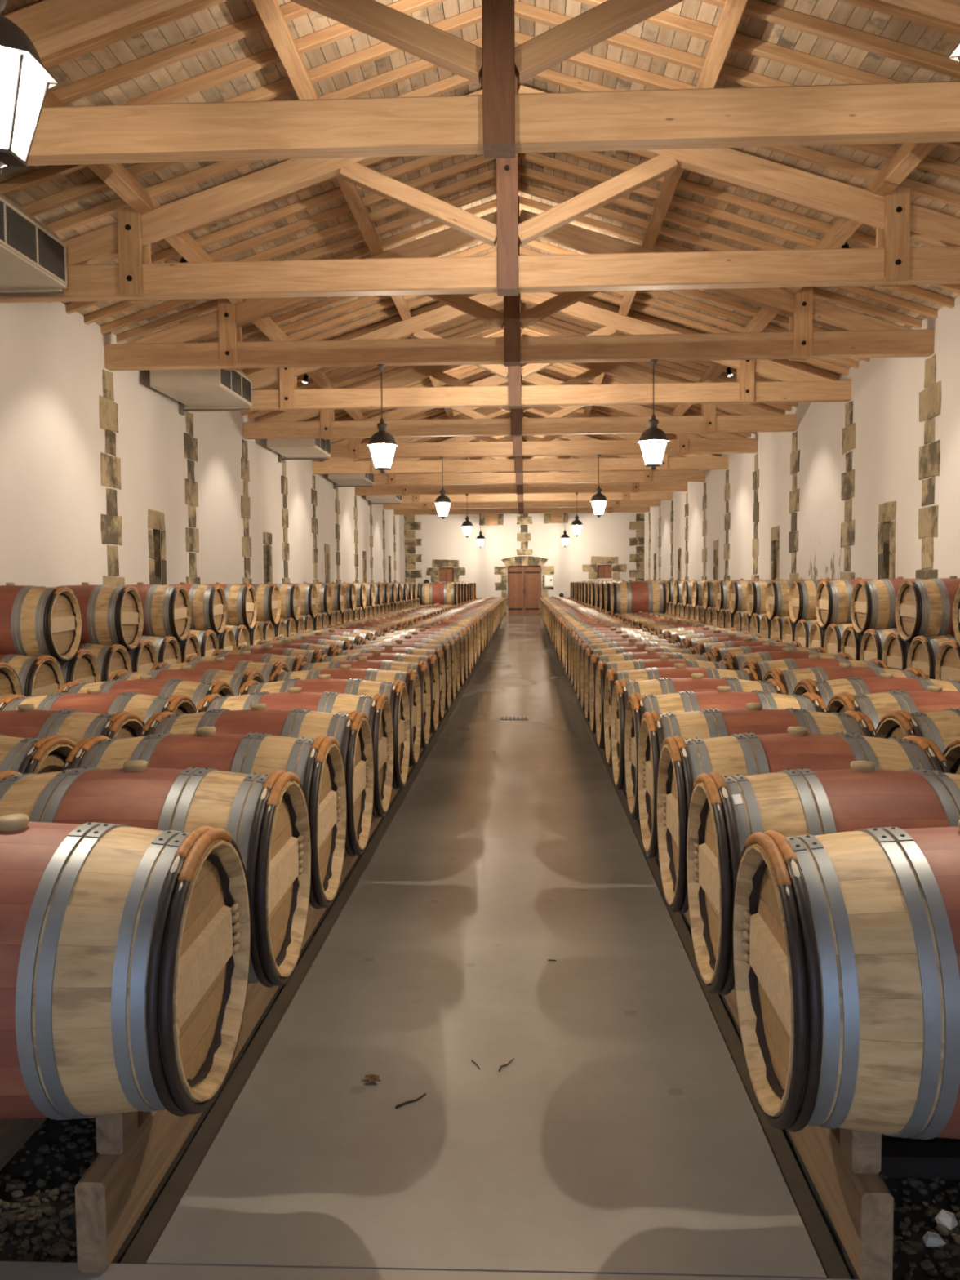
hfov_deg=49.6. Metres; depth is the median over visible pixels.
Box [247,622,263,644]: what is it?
wine barrel
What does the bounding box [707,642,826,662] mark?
wine barrel
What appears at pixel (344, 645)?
wine barrel
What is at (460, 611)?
wine barrel
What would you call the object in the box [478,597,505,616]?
wine barrel
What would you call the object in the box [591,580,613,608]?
wine barrel
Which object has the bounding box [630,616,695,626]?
wine barrel
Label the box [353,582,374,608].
wine barrel
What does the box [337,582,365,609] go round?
wine barrel
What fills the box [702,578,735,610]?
wine barrel
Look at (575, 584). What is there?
wine barrel
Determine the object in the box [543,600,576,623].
wine barrel
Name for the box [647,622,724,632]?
wine barrel
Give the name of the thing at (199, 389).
unit
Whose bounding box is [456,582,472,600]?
wine barrel
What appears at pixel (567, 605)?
wine barrel
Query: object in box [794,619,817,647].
wine barrel
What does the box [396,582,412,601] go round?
wine barrel
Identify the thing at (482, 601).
wine barrel
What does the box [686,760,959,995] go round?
wine barrel
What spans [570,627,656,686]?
wine barrel
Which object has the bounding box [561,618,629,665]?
wine barrel
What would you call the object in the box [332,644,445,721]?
wine barrel
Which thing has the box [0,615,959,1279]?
floor
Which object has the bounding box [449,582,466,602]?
wine barrel
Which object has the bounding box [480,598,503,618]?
wine barrel
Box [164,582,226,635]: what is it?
wine barrel
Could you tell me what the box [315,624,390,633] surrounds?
wine barrel
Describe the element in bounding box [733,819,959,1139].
wine barrel
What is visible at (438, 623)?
wine barrel
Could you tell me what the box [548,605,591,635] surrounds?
wine barrel
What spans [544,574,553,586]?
electrical box
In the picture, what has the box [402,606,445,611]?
wine barrel
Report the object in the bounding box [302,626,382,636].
wine barrel
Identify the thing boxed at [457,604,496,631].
wine barrel
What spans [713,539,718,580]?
window
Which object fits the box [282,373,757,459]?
roof truss
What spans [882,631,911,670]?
wine barrel
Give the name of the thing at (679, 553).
window
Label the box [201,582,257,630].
wine barrel
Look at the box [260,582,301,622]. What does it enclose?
wine barrel
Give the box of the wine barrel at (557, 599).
[542,599,573,622]
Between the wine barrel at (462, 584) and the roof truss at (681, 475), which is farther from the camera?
the roof truss at (681, 475)
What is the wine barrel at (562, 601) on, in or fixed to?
on the rack at (843, 1166)
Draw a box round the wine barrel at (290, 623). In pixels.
[280,617,296,636]
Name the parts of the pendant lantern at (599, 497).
rod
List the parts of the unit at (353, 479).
support rail, grille frame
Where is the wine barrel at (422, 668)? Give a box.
[293,656,431,749]
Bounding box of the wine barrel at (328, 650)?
[235,640,339,656]
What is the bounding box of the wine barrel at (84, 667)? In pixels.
[57,648,101,683]
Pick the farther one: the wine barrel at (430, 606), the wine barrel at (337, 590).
the wine barrel at (430, 606)
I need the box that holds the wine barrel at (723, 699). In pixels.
[624,685,827,820]
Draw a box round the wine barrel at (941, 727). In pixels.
[875,707,959,752]
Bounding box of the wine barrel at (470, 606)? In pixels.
[450,606,493,636]
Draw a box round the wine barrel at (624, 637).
[576,634,674,701]
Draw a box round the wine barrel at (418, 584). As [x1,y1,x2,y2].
[406,582,420,599]
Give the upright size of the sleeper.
0.060 m
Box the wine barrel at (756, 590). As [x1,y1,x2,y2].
[746,577,785,617]
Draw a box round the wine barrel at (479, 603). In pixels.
[461,603,497,621]
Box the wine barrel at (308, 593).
[283,582,317,618]
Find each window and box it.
[147,509,166,585]
[262,532,272,583]
[324,543,330,583]
[362,551,366,582]
[388,555,391,582]
[426,559,465,582]
[479,514,503,525]
[543,513,568,524]
[582,555,626,579]
[653,553,656,580]
[677,547,681,580]
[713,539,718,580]
[770,525,779,579]
[877,501,896,579]
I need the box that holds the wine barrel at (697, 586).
[692,578,715,608]
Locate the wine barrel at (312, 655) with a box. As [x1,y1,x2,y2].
[211,644,325,663]
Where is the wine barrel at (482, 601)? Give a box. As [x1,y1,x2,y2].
[467,600,500,623]
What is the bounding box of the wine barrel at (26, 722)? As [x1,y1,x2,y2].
[0,704,144,743]
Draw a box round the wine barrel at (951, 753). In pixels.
[942,737,959,774]
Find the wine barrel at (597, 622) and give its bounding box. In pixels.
[563,620,634,670]
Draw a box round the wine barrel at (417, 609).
[394,608,440,613]
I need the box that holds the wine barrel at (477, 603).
[459,603,497,630]
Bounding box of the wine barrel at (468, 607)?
[448,607,492,638]
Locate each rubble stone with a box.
[922,1231,946,1248]
[934,1208,958,1231]
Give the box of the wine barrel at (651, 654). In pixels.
[589,648,714,733]
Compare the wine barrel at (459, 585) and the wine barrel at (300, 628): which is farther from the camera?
the wine barrel at (459, 585)
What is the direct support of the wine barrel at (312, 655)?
on the rack
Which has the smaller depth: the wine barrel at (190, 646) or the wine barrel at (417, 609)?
the wine barrel at (190, 646)
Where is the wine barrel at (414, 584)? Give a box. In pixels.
[401,582,416,600]
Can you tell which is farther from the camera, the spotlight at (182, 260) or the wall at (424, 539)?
the wall at (424, 539)
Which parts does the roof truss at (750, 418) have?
queen post, queen post, king post, queen post, queen post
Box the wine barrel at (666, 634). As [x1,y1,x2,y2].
[662,627,750,639]
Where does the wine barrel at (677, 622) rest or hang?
on the rack
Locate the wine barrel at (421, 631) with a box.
[380,628,464,687]
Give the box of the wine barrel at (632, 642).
[580,638,685,711]
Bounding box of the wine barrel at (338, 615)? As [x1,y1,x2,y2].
[331,609,342,623]
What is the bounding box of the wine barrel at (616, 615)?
[613,610,667,617]
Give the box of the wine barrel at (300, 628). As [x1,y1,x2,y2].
[295,616,305,634]
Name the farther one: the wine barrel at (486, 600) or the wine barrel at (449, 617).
the wine barrel at (486, 600)
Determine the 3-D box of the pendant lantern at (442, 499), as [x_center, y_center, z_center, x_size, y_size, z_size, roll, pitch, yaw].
[-0.858,-3.494,23.912,0.402,1.425,0.464,0,3,3]
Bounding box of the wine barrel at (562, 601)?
[544,600,579,626]
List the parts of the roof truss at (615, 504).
queen post, king post, queen post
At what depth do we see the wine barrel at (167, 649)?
11.07 m
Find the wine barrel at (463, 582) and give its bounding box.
[462,582,475,598]
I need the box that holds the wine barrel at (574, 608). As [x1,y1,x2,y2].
[551,608,599,612]
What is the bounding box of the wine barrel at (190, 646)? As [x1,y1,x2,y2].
[177,632,200,662]
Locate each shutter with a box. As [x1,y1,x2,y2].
[438,567,446,582]
[446,567,453,582]
[597,564,604,577]
[604,564,612,577]
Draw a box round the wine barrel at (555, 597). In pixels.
[541,597,569,617]
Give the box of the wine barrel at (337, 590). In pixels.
[312,582,345,613]
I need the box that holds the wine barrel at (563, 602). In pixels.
[545,602,582,620]
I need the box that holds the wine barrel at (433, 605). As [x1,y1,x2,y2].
[413,604,453,608]
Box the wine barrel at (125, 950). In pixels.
[0,813,250,1119]
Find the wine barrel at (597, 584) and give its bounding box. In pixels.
[595,580,618,609]
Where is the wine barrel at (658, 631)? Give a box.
[654,624,736,635]
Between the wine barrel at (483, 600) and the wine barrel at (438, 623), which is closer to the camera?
the wine barrel at (438, 623)
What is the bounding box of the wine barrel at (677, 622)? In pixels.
[640,620,713,629]
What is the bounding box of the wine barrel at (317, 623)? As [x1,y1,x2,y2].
[312,613,322,631]
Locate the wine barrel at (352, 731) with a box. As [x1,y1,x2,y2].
[140,703,373,856]
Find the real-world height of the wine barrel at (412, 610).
0.681 m
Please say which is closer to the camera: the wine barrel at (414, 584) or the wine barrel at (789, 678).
the wine barrel at (789, 678)
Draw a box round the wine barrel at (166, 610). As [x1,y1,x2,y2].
[116,582,191,641]
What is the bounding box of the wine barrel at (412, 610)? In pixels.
[389,608,437,614]
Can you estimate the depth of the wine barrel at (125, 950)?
2.15 m
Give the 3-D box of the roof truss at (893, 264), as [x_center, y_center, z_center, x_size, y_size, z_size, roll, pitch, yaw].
[0.268,-4.486,10.217,11.050,2.114,0.341,0,3,3]
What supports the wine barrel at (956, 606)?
on the wine barrel
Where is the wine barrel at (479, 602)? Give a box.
[462,602,498,627]
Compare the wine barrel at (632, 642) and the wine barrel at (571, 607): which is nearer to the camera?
the wine barrel at (632, 642)
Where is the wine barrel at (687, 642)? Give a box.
[681,634,782,648]
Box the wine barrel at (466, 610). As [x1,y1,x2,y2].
[442,608,489,641]
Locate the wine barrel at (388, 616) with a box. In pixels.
[360,614,418,622]
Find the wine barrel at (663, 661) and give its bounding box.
[595,655,733,749]
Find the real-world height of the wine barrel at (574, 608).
0.675 m
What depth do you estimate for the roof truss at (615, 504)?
40.57 m
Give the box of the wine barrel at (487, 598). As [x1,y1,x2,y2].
[473,598,502,619]
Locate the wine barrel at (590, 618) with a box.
[559,617,623,662]
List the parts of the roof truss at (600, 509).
queen post, king post, queen post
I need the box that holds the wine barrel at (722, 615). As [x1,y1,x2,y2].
[718,608,729,628]
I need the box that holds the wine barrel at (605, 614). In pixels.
[554,611,608,648]
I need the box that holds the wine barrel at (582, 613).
[555,612,611,651]
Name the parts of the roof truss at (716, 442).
queen post, king post, queen post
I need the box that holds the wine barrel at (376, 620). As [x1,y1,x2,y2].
[345,617,408,626]
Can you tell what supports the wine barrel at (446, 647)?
on the rack at (135, 1149)
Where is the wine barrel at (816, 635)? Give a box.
[808,622,826,648]
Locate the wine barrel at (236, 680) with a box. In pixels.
[108,665,264,696]
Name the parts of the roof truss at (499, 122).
king post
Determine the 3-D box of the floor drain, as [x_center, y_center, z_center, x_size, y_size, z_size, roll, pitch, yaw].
[0.378,0.858,11.433,0.320,0.008,0.240,0,3,3]
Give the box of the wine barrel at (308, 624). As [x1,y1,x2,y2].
[299,614,313,631]
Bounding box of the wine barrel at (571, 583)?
[569,580,584,599]
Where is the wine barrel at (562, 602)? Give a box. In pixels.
[545,601,581,627]
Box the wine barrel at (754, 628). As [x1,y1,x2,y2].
[749,613,766,635]
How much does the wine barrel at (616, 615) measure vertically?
0.692 m
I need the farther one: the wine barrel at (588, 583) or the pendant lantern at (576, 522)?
the pendant lantern at (576, 522)
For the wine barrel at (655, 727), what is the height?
0.682 m
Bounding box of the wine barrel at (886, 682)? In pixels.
[792,672,959,707]
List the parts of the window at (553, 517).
wooden panel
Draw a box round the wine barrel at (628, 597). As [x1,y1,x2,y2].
[610,579,666,616]
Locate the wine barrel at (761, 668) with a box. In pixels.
[742,654,888,680]
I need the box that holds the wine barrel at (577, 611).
[553,610,604,646]
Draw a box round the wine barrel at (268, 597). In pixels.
[232,582,280,625]
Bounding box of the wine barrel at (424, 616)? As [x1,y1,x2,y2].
[373,612,427,619]
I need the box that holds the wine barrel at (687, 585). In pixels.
[682,578,705,606]
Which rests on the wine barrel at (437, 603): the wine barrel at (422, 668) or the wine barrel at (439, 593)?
the wine barrel at (439, 593)
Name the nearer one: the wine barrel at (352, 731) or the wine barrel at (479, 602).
the wine barrel at (352, 731)
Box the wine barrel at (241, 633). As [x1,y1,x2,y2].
[225,624,249,646]
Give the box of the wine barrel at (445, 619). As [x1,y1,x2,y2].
[414,617,479,662]
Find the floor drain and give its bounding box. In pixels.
[499,716,528,719]
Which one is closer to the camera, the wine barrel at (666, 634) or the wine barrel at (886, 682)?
the wine barrel at (886, 682)
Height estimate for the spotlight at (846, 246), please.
0.235 m
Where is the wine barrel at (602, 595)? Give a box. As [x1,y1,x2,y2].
[599,580,624,611]
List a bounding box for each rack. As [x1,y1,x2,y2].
[0,644,487,1273]
[625,790,893,1279]
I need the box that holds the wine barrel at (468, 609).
[444,608,491,639]
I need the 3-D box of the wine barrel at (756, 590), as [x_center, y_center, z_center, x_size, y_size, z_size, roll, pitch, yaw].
[5.017,-0.708,17.554,0.920,0.693,0.669,0,5,3]
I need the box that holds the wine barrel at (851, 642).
[840,626,862,660]
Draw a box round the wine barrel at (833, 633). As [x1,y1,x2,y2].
[823,622,853,653]
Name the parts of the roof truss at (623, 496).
queen post, king post, queen post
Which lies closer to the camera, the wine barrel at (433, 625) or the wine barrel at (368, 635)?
the wine barrel at (368, 635)
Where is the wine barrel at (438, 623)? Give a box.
[403,621,473,670]
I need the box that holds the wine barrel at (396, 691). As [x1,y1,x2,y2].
[237,674,409,789]
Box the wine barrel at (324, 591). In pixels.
[303,582,332,615]
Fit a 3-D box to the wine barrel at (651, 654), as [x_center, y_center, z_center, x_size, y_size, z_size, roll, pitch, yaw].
[1.324,0.404,8.040,0.920,0.680,0.656,0,4,3]
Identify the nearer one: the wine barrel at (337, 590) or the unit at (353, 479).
the wine barrel at (337, 590)
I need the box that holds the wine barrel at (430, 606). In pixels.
[410,604,450,608]
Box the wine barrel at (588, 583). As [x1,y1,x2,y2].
[587,580,608,605]
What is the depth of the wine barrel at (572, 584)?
34.07 m
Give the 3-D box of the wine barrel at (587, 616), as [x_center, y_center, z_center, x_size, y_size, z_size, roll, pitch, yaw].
[1.665,-0.041,15.963,0.920,0.684,0.660,0,2,3]
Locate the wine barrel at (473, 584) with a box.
[459,582,474,599]
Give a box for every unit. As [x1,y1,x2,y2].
[0,192,66,296]
[150,341,252,415]
[266,438,330,462]
[328,459,374,488]
[365,494,401,506]
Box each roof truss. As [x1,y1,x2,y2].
[0,0,959,166]
[0,75,959,303]
[104,195,933,370]
[187,292,851,411]
[242,326,796,439]
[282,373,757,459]
[312,406,728,474]
[336,416,705,485]
[355,435,687,495]
[370,455,672,502]
[382,457,660,509]
[394,471,649,515]
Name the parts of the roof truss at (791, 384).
queen post, queen post, king post, queen post, queen post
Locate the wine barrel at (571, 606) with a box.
[549,606,594,637]
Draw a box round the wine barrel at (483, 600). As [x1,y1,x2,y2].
[468,600,501,622]
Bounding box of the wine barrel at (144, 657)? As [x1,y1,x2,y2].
[127,639,158,672]
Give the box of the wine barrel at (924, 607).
[894,575,959,642]
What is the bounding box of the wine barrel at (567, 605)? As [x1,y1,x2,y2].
[547,604,589,634]
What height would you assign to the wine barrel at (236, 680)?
0.680 m
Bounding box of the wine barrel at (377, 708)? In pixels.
[195,687,393,818]
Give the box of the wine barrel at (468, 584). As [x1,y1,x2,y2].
[453,582,469,600]
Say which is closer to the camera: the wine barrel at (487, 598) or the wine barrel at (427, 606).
the wine barrel at (427, 606)
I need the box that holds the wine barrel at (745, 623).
[741,612,751,632]
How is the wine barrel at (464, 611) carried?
on the rack at (135, 1149)
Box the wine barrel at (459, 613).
[432,612,485,649]
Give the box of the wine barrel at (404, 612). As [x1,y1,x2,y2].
[379,611,431,617]
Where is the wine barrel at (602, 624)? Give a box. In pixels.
[564,622,639,675]
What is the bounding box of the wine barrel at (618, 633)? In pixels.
[573,631,664,693]
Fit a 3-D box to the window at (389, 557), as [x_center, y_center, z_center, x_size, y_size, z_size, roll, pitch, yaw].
[-3.853,-2.650,42.759,0.325,1.641,0.725,0,3,3]
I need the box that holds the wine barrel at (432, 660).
[315,649,439,733]
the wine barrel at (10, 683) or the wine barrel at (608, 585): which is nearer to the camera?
the wine barrel at (10, 683)
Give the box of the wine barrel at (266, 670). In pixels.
[150,657,289,682]
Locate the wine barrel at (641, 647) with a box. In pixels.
[584,643,698,721]
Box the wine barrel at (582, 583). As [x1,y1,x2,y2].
[581,580,599,604]
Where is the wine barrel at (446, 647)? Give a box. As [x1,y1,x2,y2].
[346,639,451,711]
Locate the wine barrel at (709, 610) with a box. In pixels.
[705,606,715,623]
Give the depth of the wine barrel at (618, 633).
10.83 m
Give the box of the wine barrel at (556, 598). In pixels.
[542,598,571,620]
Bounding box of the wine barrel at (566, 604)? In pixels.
[547,604,587,632]
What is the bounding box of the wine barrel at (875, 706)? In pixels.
[826,685,959,728]
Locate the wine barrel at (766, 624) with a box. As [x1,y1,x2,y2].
[759,614,772,638]
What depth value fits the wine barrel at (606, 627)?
12.27 m
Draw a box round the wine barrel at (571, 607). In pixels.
[550,607,596,639]
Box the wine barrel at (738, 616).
[733,610,746,631]
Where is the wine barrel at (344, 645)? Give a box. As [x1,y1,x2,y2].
[256,635,353,650]
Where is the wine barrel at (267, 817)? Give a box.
[0,760,311,987]
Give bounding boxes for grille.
[220,368,251,402]
[315,438,329,453]
[364,473,373,482]
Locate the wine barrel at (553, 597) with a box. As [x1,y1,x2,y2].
[540,597,568,616]
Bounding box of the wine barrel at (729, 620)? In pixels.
[724,609,734,628]
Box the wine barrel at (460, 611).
[435,610,486,646]
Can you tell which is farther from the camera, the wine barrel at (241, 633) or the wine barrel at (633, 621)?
the wine barrel at (633, 621)
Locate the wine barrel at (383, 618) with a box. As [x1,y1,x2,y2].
[353,616,413,625]
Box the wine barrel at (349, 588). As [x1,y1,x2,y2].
[324,582,355,611]
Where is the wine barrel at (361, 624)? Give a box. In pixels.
[326,622,397,631]
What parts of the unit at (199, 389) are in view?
casing, support rail, grille frame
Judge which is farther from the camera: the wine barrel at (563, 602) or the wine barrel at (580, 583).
the wine barrel at (580, 583)
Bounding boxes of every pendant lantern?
[0,0,58,175]
[365,364,398,473]
[434,456,452,519]
[461,493,473,537]
[475,514,485,547]
[560,513,569,546]
[570,492,582,536]
[589,454,608,517]
[636,359,670,470]
[948,41,959,62]
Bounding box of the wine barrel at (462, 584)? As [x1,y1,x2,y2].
[446,582,464,602]
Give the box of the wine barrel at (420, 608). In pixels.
[398,607,443,612]
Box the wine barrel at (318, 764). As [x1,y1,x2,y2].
[62,726,346,909]
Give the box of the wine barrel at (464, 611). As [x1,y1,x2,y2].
[439,609,488,644]
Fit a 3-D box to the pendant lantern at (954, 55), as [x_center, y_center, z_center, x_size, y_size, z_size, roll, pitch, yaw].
[1.832,-2.376,3.496,0.402,1.425,0.464,0,3,3]
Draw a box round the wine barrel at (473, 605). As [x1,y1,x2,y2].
[455,604,495,633]
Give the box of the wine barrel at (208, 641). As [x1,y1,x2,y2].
[189,629,218,656]
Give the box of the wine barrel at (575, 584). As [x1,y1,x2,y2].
[573,580,590,599]
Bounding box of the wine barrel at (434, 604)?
[417,604,454,607]
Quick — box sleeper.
[879,1141,959,1180]
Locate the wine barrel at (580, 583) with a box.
[578,580,595,602]
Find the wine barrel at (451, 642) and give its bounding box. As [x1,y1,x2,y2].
[360,635,456,702]
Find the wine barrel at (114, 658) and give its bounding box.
[77,643,132,681]
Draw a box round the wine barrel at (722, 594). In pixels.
[715,578,752,612]
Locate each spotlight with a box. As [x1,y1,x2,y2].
[179,256,186,262]
[302,373,308,383]
[726,366,733,376]
[841,240,849,248]
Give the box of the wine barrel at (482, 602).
[466,601,499,625]
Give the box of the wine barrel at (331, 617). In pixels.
[328,611,336,626]
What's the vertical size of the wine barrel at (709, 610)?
0.683 m
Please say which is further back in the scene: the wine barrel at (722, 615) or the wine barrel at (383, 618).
the wine barrel at (722, 615)
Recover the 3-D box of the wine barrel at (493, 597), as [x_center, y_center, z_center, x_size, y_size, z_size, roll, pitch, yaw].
[0.452,-1.203,36.967,0.920,0.675,0.650,0,3,3]
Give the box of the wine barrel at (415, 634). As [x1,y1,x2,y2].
[369,631,460,693]
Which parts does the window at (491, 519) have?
wooden panel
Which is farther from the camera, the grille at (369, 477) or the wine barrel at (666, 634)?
the grille at (369, 477)
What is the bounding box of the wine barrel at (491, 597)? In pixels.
[483,597,504,617]
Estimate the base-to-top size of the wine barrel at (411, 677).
0.674 m
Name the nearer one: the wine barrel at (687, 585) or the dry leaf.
the dry leaf
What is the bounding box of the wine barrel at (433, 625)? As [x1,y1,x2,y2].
[396,623,471,675]
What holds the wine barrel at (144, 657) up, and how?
on the rack
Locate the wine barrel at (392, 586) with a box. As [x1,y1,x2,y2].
[377,582,395,604]
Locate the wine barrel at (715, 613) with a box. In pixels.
[711,608,719,626]
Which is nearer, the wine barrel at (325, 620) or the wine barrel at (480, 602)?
the wine barrel at (325, 620)
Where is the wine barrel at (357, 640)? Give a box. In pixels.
[273,632,363,644]
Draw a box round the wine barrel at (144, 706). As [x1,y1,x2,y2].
[0,687,195,724]
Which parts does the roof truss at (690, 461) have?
queen post, king post, queen post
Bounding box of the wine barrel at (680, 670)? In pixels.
[604,663,759,767]
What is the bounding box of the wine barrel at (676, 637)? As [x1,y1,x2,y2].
[671,630,764,644]
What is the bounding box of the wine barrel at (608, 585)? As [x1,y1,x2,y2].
[604,579,631,613]
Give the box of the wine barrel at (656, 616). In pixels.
[625,614,688,622]
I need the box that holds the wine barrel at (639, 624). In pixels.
[635,617,704,629]
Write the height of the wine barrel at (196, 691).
0.674 m
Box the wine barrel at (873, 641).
[859,627,897,661]
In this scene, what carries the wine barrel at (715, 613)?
on the rack
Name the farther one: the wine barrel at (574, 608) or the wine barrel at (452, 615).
the wine barrel at (574, 608)
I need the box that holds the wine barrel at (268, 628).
[255,620,275,641]
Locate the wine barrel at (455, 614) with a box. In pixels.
[428,613,484,652]
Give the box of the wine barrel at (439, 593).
[419,582,457,606]
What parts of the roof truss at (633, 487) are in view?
queen post, king post, queen post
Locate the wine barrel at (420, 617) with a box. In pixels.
[367,613,422,620]
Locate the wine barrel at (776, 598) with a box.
[764,577,810,620]
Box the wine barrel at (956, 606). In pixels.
[951,584,959,646]
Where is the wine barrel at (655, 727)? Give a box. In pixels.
[637,702,878,859]
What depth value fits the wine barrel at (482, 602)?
28.22 m
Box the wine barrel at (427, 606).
[406,605,448,609]
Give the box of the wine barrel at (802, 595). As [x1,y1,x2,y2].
[788,577,839,624]
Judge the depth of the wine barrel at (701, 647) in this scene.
9.32 m
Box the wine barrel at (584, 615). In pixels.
[556,613,614,654]
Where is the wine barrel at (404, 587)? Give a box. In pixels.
[391,582,407,602]
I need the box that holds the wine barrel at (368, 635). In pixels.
[288,629,373,640]
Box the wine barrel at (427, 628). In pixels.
[388,626,467,680]
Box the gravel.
[0,1117,959,1279]
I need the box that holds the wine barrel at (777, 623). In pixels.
[770,616,790,640]
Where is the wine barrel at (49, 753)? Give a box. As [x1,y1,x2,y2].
[0,733,76,773]
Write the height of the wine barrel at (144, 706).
0.688 m
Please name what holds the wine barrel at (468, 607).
on the rack at (135, 1149)
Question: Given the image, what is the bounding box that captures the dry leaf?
[364,1074,381,1081]
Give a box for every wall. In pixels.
[0,302,400,587]
[400,471,644,615]
[644,296,959,580]
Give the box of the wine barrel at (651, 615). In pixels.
[621,613,680,622]
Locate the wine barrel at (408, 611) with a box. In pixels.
[384,610,434,616]
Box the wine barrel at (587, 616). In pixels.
[557,615,618,657]
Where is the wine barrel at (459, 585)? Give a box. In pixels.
[427,582,461,604]
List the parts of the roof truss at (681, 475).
queen post, king post, queen post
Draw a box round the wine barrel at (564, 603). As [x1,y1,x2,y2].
[546,603,583,629]
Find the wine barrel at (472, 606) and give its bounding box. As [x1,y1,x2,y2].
[453,605,493,634]
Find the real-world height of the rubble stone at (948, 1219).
0.046 m
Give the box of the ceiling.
[0,0,959,474]
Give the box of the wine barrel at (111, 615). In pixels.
[40,582,143,650]
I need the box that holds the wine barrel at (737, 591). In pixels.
[728,577,769,614]
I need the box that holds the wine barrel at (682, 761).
[657,726,951,913]
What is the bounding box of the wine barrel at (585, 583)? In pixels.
[584,580,604,604]
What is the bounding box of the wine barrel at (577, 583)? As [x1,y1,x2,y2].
[576,580,592,601]
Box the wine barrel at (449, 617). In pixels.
[419,616,480,658]
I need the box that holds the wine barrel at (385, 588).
[370,582,389,605]
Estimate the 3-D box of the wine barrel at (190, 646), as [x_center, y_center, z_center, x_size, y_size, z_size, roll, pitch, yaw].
[-3.729,0.221,11.876,0.920,0.674,0.650,0,3,3]
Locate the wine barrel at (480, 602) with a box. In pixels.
[464,601,499,626]
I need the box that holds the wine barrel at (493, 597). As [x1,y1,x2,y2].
[480,596,506,614]
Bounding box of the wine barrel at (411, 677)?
[269,664,421,767]
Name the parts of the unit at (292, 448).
support rail, grille frame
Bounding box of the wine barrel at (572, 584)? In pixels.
[571,580,586,599]
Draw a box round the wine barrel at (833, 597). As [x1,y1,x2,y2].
[815,577,876,629]
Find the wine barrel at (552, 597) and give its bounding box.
[539,596,565,614]
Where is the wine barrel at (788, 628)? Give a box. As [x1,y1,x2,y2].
[782,617,796,643]
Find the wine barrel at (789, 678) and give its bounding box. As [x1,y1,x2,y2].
[763,662,927,694]
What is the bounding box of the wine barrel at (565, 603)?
[546,603,586,631]
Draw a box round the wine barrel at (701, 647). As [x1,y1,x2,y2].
[693,637,802,654]
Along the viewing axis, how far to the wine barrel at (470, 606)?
22.48 m
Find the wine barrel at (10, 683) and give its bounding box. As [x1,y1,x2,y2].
[0,662,22,699]
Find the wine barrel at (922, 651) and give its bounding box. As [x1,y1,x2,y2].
[906,634,956,679]
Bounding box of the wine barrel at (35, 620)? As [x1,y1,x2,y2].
[0,582,81,662]
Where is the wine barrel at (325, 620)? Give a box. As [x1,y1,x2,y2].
[316,612,328,628]
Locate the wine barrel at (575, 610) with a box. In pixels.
[551,608,601,644]
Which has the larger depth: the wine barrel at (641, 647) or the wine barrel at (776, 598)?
the wine barrel at (776, 598)
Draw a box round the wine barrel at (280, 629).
[273,618,286,637]
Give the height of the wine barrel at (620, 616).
0.688 m
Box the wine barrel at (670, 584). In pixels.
[666,579,685,604]
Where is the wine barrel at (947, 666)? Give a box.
[934,640,959,680]
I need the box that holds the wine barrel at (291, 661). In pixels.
[183,650,309,671]
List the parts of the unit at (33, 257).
support rail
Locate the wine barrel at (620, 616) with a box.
[617,612,674,619]
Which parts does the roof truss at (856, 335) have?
queen post, queen post, king post, queen post, queen post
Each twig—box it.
[395,1093,426,1108]
[497,1057,514,1071]
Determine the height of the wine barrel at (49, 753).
0.680 m
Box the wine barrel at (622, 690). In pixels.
[611,673,786,791]
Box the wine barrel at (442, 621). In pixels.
[409,619,476,666]
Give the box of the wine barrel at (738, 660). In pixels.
[722,648,852,671]
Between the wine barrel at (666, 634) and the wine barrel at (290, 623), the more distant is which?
the wine barrel at (290, 623)
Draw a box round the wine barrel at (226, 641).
[216,626,236,650]
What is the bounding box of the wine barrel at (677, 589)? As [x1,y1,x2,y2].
[673,579,694,604]
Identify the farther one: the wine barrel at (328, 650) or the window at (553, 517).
the window at (553, 517)
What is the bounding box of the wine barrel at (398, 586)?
[384,582,401,603]
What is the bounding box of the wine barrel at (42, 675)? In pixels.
[0,653,65,696]
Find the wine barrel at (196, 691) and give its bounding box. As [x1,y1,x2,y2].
[57,675,234,708]
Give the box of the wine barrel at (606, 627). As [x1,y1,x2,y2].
[568,625,648,680]
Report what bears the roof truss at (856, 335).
attached to the ceiling
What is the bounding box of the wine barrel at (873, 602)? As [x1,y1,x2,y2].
[850,576,923,635]
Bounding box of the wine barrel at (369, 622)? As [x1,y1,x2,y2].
[335,620,403,627]
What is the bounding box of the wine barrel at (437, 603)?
[419,603,456,607]
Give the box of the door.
[493,555,554,615]
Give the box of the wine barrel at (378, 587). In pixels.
[361,582,382,606]
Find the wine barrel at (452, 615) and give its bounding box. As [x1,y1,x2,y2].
[424,614,483,655]
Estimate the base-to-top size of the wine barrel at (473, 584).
0.675 m
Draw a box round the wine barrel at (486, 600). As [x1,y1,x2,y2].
[471,600,502,621]
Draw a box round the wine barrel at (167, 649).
[140,635,182,663]
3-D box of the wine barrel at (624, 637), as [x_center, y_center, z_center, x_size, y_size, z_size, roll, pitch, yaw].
[1.422,0.282,10.201,0.920,0.686,0.663,0,4,3]

